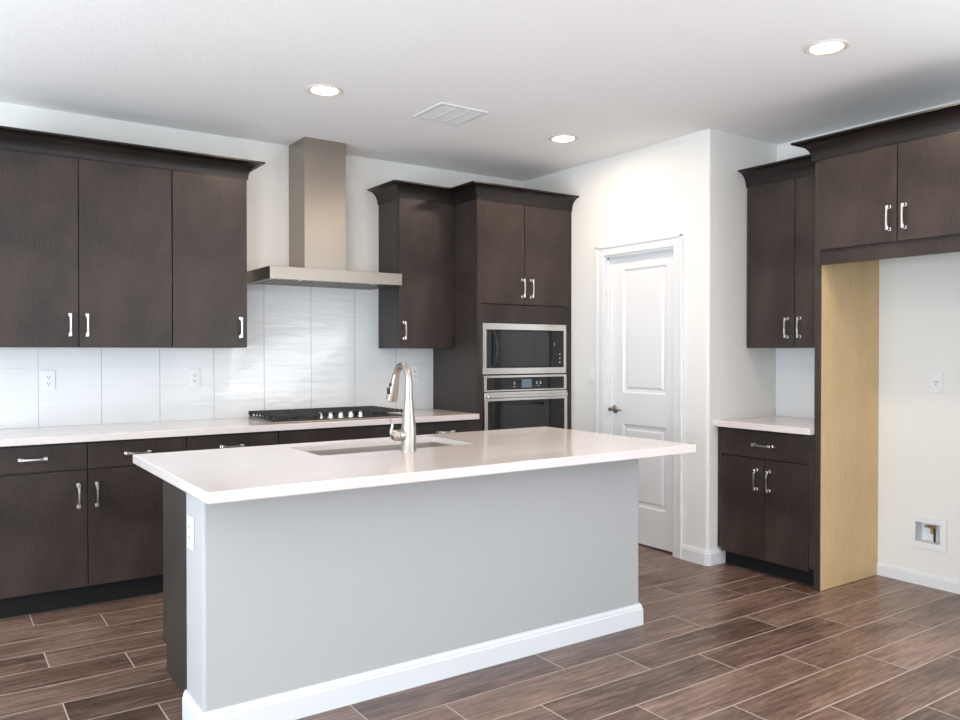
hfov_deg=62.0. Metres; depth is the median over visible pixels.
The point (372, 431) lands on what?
base cabinet
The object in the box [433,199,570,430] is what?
tall cabinet
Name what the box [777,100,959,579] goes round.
wall
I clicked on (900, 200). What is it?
upper cabinet
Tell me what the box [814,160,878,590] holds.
end panel
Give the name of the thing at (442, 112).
ceiling vent
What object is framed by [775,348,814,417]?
backsplash
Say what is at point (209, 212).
upper cabinet
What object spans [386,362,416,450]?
faucet
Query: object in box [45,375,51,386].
receptacle
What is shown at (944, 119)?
crown molding
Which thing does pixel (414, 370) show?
receptacle
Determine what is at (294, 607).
kitchen island
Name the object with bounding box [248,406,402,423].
gas cooktop
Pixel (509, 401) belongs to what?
wall oven
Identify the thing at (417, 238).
upper cabinet
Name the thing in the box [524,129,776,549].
wall
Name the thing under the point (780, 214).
upper cabinet
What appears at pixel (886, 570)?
baseboard
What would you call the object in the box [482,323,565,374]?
microwave
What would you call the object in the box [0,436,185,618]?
base cabinet
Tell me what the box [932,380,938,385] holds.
receptacle
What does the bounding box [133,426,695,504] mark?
island countertop
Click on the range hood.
(317, 167)
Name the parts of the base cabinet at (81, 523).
handle, drawer, door, handle, handle, door, drawer, handle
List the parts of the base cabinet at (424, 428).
handle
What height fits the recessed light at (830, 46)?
0.008 m
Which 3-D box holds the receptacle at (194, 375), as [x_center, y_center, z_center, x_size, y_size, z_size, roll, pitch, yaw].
[-1.808,0.114,5.057,0.035,0.068,0.002,0,1,-34]
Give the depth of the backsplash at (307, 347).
5.25 m
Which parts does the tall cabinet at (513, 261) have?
door, frame, handle, handle, door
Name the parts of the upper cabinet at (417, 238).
handle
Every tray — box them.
[250,412,402,421]
[916,522,939,544]
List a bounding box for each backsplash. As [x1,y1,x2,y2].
[0,284,432,428]
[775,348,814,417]
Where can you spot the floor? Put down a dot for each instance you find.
(724, 641)
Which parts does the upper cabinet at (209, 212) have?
handle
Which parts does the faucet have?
lever, spout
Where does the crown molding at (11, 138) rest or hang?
attached to the upper cabinet at (86, 245)
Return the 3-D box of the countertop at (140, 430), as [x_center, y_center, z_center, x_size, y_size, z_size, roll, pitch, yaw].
[-1.414,0.399,4.962,2.996,0.038,0.621,0,1,-34]
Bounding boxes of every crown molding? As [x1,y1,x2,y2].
[0,126,264,179]
[367,180,578,210]
[738,102,959,187]
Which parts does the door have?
handle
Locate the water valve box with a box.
[909,514,946,552]
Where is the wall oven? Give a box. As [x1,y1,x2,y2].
[483,374,567,430]
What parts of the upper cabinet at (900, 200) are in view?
door, handle, handle, door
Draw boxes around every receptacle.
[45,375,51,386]
[188,522,190,542]
[192,373,197,382]
[413,369,416,378]
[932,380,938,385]
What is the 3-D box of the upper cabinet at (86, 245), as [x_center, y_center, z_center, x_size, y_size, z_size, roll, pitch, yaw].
[-2.294,-0.597,4.515,0.994,1.050,0.343,0,1,-34]
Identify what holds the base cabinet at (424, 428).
on the floor
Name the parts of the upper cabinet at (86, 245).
door, handle, handle, door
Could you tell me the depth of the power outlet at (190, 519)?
2.84 m
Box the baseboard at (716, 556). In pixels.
[681,544,725,565]
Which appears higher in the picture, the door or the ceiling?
the ceiling
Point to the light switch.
(590, 370)
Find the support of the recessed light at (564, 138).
in the ceiling
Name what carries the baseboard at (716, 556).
attached to the wall at (691, 185)
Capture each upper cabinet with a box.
[0,149,171,347]
[170,170,246,347]
[379,198,454,347]
[747,174,814,347]
[820,130,959,264]
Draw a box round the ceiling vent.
[413,102,487,125]
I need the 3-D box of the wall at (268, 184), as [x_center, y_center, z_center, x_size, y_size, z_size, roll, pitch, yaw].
[-2.272,-0.075,4.829,7.896,2.742,0.120,0,1,-34]
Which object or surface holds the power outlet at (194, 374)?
attached to the backsplash at (307, 347)
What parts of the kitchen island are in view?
panel, baseboard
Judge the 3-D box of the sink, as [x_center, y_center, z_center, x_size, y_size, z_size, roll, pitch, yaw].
[-0.445,0.535,3.684,0.788,0.227,0.383,0,1,-34]
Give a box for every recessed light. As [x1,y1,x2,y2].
[306,84,342,96]
[549,134,577,142]
[804,39,849,55]
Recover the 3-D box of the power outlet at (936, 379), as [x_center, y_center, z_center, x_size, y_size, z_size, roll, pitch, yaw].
[2.592,0.130,4.535,0.009,0.116,0.070,0,1,-34]
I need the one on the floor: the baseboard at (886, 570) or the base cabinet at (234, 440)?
the base cabinet at (234, 440)
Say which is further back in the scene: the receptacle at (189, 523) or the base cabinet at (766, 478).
the base cabinet at (766, 478)
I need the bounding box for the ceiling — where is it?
[0,0,959,181]
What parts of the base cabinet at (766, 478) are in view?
door, handle, handle, drawer, handle, door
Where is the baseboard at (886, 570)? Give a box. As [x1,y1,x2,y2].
[877,562,959,593]
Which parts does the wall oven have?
control frame, control panel, glass panel, handle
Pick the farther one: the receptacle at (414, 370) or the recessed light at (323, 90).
the receptacle at (414, 370)
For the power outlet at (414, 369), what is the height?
0.116 m
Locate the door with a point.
(639, 286)
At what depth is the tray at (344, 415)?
5.08 m
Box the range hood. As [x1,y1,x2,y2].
[247,137,401,289]
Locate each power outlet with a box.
[41,370,54,390]
[187,514,193,550]
[189,369,199,386]
[411,366,418,381]
[930,373,942,392]
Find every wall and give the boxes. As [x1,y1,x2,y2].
[0,102,523,428]
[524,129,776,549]
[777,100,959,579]
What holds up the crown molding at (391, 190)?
attached to the tall cabinet at (513, 261)
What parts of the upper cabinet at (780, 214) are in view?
door, handle, handle, door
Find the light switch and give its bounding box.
[587,367,593,382]
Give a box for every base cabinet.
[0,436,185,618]
[186,431,277,450]
[277,424,401,451]
[415,419,476,442]
[718,427,813,585]
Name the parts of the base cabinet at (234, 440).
handle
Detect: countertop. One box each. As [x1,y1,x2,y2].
[0,409,478,446]
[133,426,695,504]
[714,416,813,434]
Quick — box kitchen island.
[163,459,642,719]
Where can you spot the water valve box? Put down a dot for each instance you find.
(930, 533)
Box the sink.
[307,442,451,455]
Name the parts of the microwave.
handle, door, control panel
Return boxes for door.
[595,234,682,558]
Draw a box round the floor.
[0,543,959,719]
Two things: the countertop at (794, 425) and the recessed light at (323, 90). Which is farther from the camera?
the countertop at (794, 425)
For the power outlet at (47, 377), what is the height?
0.116 m
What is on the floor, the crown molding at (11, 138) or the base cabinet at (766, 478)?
the base cabinet at (766, 478)
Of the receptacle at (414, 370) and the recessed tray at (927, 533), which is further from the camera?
the receptacle at (414, 370)

